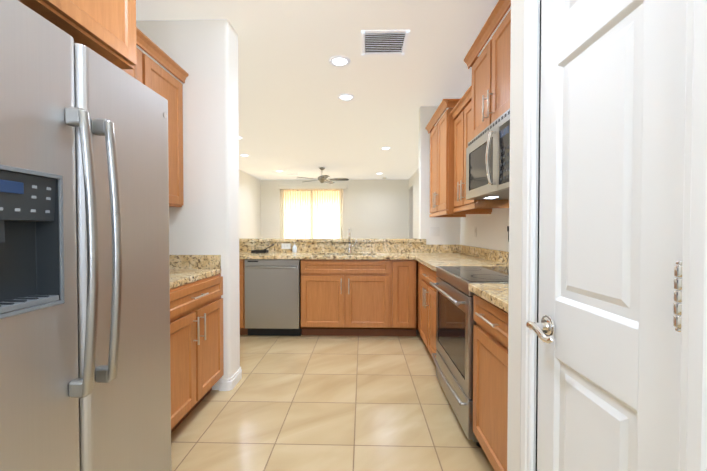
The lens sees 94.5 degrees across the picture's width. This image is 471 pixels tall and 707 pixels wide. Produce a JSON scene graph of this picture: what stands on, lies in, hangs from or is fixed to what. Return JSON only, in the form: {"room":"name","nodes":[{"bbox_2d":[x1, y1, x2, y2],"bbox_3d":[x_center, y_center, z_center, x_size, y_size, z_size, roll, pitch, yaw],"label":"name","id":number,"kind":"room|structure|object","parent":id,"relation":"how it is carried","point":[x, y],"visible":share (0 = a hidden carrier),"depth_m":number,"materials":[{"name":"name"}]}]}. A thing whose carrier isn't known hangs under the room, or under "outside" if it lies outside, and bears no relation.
{"room":"kitchen","nodes":[
{"label":"kitchen","id":0,"kind":"room"},
{"bbox_2d":[136,19,239,389],"bbox_3d":[-2.060,-0.219,2.567,2.277,2.752,0.220,0,1,2],"label":"wall","id":1,"kind":"structure","parent":0,"point":[204,218],"depth_m":2.43,"materials":[{"name":"white paint"}]},
{"bbox_2d":[219,367,241,390],"bbox_3d":[-1.993,1.115,2.588,2.171,0.085,0.248,0,1,2],"label":"baseboard","id":2,"kind":"structure","parent":1,"relation":"attached to","point":[229,384],"depth_m":2.45,"materials":[{"name":"white wood"}]},
{"bbox_2d":[239,169,260,237],"bbox_3d":[-3.032,-0.285,6.484,0.120,2.752,7.559,0,1,2],"label":"wall","id":3,"kind":"structure","parent":0,"point":[249,206],"depth_m":9.11,"materials":[{"name":"white paint"}]},
{"bbox_2d":[136,0,510,179],"bbox_3d":[-0.182,-1.673,4.221,6.200,0.100,12.200,0,1,2],"label":"ceiling","id":4,"kind":"structure","parent":0,"point":[296,115],"depth_m":3.30,"materials":[{"name":"beige paint"}]},
{"bbox_2d":[298,167,348,183],"bbox_3d":[-0.729,-1.499,8.141,1.238,0.380,1.286,0,1,2],"label":"ceiling fan","id":5,"kind":"object","parent":4,"relation":"hanging from","point":[322,178],"visible":1,"depth_m":8.10,"materials":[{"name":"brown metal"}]},
{"bbox_2d":[329,55,349,66],"bbox_3d":[-0.128,-1.598,3.000,0.196,0.009,0.196,0,1,2],"label":"recessed light","id":6,"kind":"object","parent":4,"relation":"in","point":[339,61],"visible":1,"depth_m":3.00,"materials":[{"name":"white glass"}]},
{"bbox_2d":[338,93,353,100],"bbox_3d":[-0.088,-1.611,3.809,0.196,0.009,0.196,0,1,2],"label":"recessed light","id":7,"kind":"object","parent":4,"relation":"in","point":[345,97],"visible":1,"depth_m":3.81,"materials":[{"name":"white glass"}]},
{"bbox_2d":[361,30,409,54],"bbox_3d":[0.254,-1.593,2.709,0.380,0.009,0.350,0,1,2],"label":"ceiling vent","id":8,"kind":"object","parent":4,"relation":"in","point":[383,42],"visible":1,"depth_m":2.69,"materials":[{"name":"white metal"}]},
{"bbox_2d":[171,330,493,470],"bbox_3d":[-0.182,1.179,4.269,6.200,0.100,12.200,0,1,2],"label":"floor","id":9,"kind":"structure","parent":0,"point":[329,403],"depth_m":2.12,"materials":[{"name":"tile"}]},
{"bbox_2d":[0,0,170,470],"bbox_3d":[-1.193,0.290,1.060,0.882,1.785,0.869,0,1,2],"label":"fridge","id":10,"kind":"object","parent":9,"relation":"on","point":[85,381],"visible":1,"depth_m":0.97,"materials":[{"name":"silver metal"}]},
{"bbox_2d":[170,274,223,432],"bbox_3d":[-1.267,0.729,2.008,0.654,0.875,0.881,0,1,2],"label":"base cabinet","id":11,"kind":"object","parent":9,"relation":"on","point":[196,345],"visible":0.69,"depth_m":2.01,"materials":[{"name":"brown wood"}]},
{"bbox_2d":[169,255,220,288],"bbox_3d":[-1.315,0.221,2.001,0.642,0.138,0.882,0,1,2],"label":"countertop","id":12,"kind":"structure","parent":11,"relation":"on","point":[185,269],"depth_m":2.41,"materials":[{"name":"stone"}]},
{"bbox_2d":[239,259,247,334],"bbox_3d":[-1.550,0.697,3.902,0.684,0.875,0.584,0,1,2],"label":"base cabinet","id":13,"kind":"object","parent":9,"relation":"on","point":[243,330],"visible":0.04,"depth_m":3.65,"materials":[{"name":"brown wood"}]},
{"bbox_2d":[245,259,301,335],"bbox_3d":[-0.898,0.699,3.872,0.610,0.872,0.608,0,1,2],"label":"dishwasher","id":14,"kind":"object","parent":9,"relation":"on","point":[272,297],"visible":0.9,"depth_m":3.62,"materials":[{"name":"silver metal"}]},
{"bbox_2d":[300,259,399,335],"bbox_3d":[-0.046,0.698,3.880,1.081,0.875,0.546,0,1,2],"label":"base cabinet","id":15,"kind":"object","parent":9,"relation":"on","point":[358,297],"depth_m":3.61,"materials":[{"name":"brown wood"}]},
{"bbox_2d":[400,260,417,335],"bbox_3d":[0.532,0.698,3.864,0.367,0.875,0.546,0,1,2],"label":"base cabinet","id":16,"kind":"object","parent":9,"relation":"on","point":[408,268],"depth_m":3.60,"materials":[{"name":"brown wood"}]},
{"bbox_2d":[418,262,437,357],"bbox_3d":[0.990,0.713,2.953,0.636,0.876,0.822,0,1,2],"label":"base cabinet","id":17,"kind":"object","parent":9,"relation":"on","point":[426,309],"visible":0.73,"depth_m":2.87,"materials":[{"name":"brown wood"}]},
{"bbox_2d":[239,238,508,311],"bbox_3d":[-0.305,0.169,2.892,3.228,0.211,3.246,0,1,2],"label":"countertop","id":18,"kind":"structure","parent":17,"relation":"on","point":[432,257],"depth_m":3.97,"materials":[{"name":"stone"}]},
{"bbox_2d":[251,244,273,252],"bbox_3d":[-1.118,0.160,4.067,0.279,0.110,0.120,0,1,2],"label":"soap tray","id":19,"kind":"object","parent":18,"relation":"on","point":[260,251],"visible":0.96,"depth_m":4.01,"materials":[{"name":"black plastic"}]},
{"bbox_2d":[281,243,290,248],"bbox_3d":[-0.855,0.136,4.139,0.115,0.070,0.010,0,1,2],"label":"outlet","id":20,"kind":"object","parent":18,"relation":"attached to","point":[285,245],"visible":1,"depth_m":4.14,"materials":[{"name":"white plastic"}]},
{"bbox_2d":[292,242,296,252],"bbox_3d":[-0.737,0.148,4.088,0.056,0.133,0.063,0,1,2],"label":"soap bottle","id":21,"kind":"object","parent":18,"relation":"on","point":[294,248],"visible":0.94,"depth_m":4.07,"materials":[{"name":"white plastic"}]},
{"bbox_2d":[347,229,356,252],"bbox_3d":[-0.019,0.069,3.996,0.120,0.294,0.210,0,1,2],"label":"faucet","id":22,"kind":"object","parent":18,"relation":"on","point":[349,244],"visible":0.98,"depth_m":4.05,"materials":[{"name":"silver metal"}]},
{"bbox_2d":[429,266,508,446],"bbox_3d":[0.917,0.704,2.149,0.694,0.921,0.782,0,1,2],"label":"range","id":23,"kind":"object","parent":9,"relation":"on","point":[453,358],"visible":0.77,"depth_m":2.01,"materials":[{"name":"silver metal"}]},
{"bbox_2d":[473,294,507,470],"bbox_3d":[0.931,0.738,1.499,0.674,0.875,0.510,0,1,2],"label":"base cabinet","id":24,"kind":"object","parent":9,"relation":"on","point":[490,376],"visible":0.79,"depth_m":1.52,"materials":[{"name":"brown wood"}]},
{"bbox_2d":[261,179,408,237],"bbox_3d":[0.054,-0.346,10.120,5.850,2.752,0.120,0,1,2],"label":"wall","id":25,"kind":"structure","parent":0,"point":[375,208],"depth_m":10.04,"materials":[{"name":"white paint"}]},
{"bbox_2d":[284,189,341,237],"bbox_3d":[-1.294,-0.276,10.188,2.510,2.710,0.120,0,1,2],"label":"sliding window","id":26,"kind":"structure","parent":25,"relation":"in","point":[316,213],"depth_m":10.22,"materials":[{"name":"beige"}]},
{"bbox_2d":[280,189,342,237],"bbox_3d":[-1.288,-0.239,10.039,1.970,2.480,0.078,0,1,2],"label":"vertical blind","id":27,"kind":"object","parent":26,"relation":"attached to","point":[303,214],"visible":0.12,"depth_m":10.03,"materials":[{"name":"fabric"}]},
{"bbox_2d":[278,184,347,188],"bbox_3d":[-1.249,-1.488,10.010,2.130,0.130,0.128,0,1,2],"label":"blind valance","id":28,"kind":"object","parent":25,"relation":"attached to","point":[329,186],"visible":1,"depth_m":9.94,"materials":[{"name":"white plastic"}]},
{"bbox_2d":[409,168,418,238],"bbox_3d":[1.667,-0.295,7.115,0.120,2.752,5.800,0,1,2],"label":"wall","id":29,"kind":"structure","parent":0,"point":[413,200],"depth_m":9.04,"materials":[{"name":"white paint"}]},
{"bbox_2d":[418,106,460,244],"bbox_3d":[1.242,-0.246,4.166,0.808,2.752,0.120,0,1,2],"label":"wall","id":30,"kind":"structure","parent":0,"point":[450,229],"depth_m":4.11,"materials":[{"name":"white paint"}]},
{"bbox_2d":[430,227,439,235],"bbox_3d":[1.024,-0.049,4.109,0.116,0.115,0.011,0,1,2],"label":"light switch","id":31,"kind":"object","parent":30,"relation":"attached to","point":[434,231],"visible":1,"depth_m":4.11,"materials":[{"name":"white plastic"}]},
{"bbox_2d":[460,208,508,251],"bbox_3d":[1.323,-0.195,1.143,0.120,2.752,5.920,0,1,2],"label":"wall","id":32,"kind":"structure","parent":0,"point":[492,232],"depth_m":3.22,"materials":[{"name":"white paint"}]},
{"bbox_2d":[425,98,490,216],"bbox_3d":[1.089,-0.751,3.504,0.471,1.079,0.876,0,1,2],"label":"upper cabinet","id":33,"kind":"object","parent":32,"relation":"attached to","point":[441,132],"visible":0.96,"depth_m":3.29,"materials":[{"name":"brown wood"}]},
{"bbox_2d":[474,227,476,236],"bbox_3d":[1.323,-0.039,3.557,0.011,0.115,0.070,0,1,2],"label":"electrical outlet","id":34,"kind":"object","parent":32,"relation":"attached to","point":[475,231],"visible":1,"depth_m":3.54,"materials":[{"name":"white plastic"}]},
{"bbox_2d":[450,86,508,211],"bbox_3d":[1.106,-0.687,2.811,0.399,0.940,0.596,0,1,2],"label":"upper cabinet","id":35,"kind":"object","parent":32,"relation":"attached to","point":[462,130],"visible":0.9,"depth_m":2.83,"materials":[{"name":"brown wood"}]},
{"bbox_2d":[463,0,510,139],"bbox_3d":[1.066,-1.038,2.115,0.441,0.655,0.872,0,1,2],"label":"upper cabinet","id":36,"kind":"object","parent":32,"relation":"attached to","point":[490,87],"visible":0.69,"depth_m":2.09,"materials":[{"name":"brown wood"}]},
{"bbox_2d":[466,108,509,199],"bbox_3d":[1.042,-0.487,2.125,0.488,0.439,0.778,0,1,2],"label":"microwave","id":37,"kind":"object","parent":36,"relation":"attached to","point":[487,162],"visible":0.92,"depth_m":2.04,"materials":[{"name":"silver metal"}]},
{"bbox_2d":[507,0,523,470],"bbox_3d":[0.885,-0.172,-0.230,0.680,2.752,2.911,0,1,2],"label":"wall","id":38,"kind":"structure","parent":0,"point":[515,222],"depth_m":1.18,"materials":[{"name":"white paint"}]},
{"bbox_2d":[526,0,686,470],"bbox_3d":[0.561,-0.038,0.788,0.102,2.426,0.480,0,1,2],"label":"pantry door","id":39,"kind":"structure","parent":38,"relation":"in","point":[606,328],"depth_m":0.74,"materials":[{"name":"white wood"}]},
{"bbox_2d":[520,0,706,470],"bbox_3d":[0.614,-0.072,0.795,0.119,2.519,0.627,0,1,2],"label":"door frame","id":40,"kind":"structure","parent":38,"relation":"attached to","point":[693,416],"depth_m":0.54,"materials":[{"name":"white wood"}]},
{"bbox_3d":[-1.743,-0.181,0.357,0.120,2.752,4.181,0,1,2],"label":"wall","id":41,"kind":"structure","parent":0,"visible":0},
{"bbox_2d":[18,0,136,68],"bbox_3d":[-1.320,-1.104,1.071,0.678,0.667,0.927,0,1,2],"label":"upper cabinet","id":42,"kind":"object","parent":41,"relation":"attached to","point":[105,29],"visible":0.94,"depth_m":1.33,"materials":[{"name":"brown wood"}]},
{"bbox_2d":[122,27,188,206],"bbox_3d":[-1.432,-0.695,1.988,0.405,0.983,0.881,0,1,2],"label":"upper cabinet","id":43,"kind":"object","parent":41,"relation":"attached to","point":[147,71],"visible":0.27,"depth_m":2.26,"materials":[{"name":"brown wood"}]},
{"bbox_3d":[1.300,-0.045,2.687,0.010,0.115,0.070,0,1,2],"label":"electrical outlet","id":44,"kind":"object","parent":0,"visible":0},
{"bbox_2d":[496,226,508,264],"bbox_3d":[1.220,0.080,2.660,0.153,0.313,0.102,0,1,2],"label":"cord","id":45,"kind":"object","parent":44,"relation":"attached to","point":[508,240],"visible":0.52,"depth_m":2.68,"materials":[{"name":"black plastic"}]}
]}

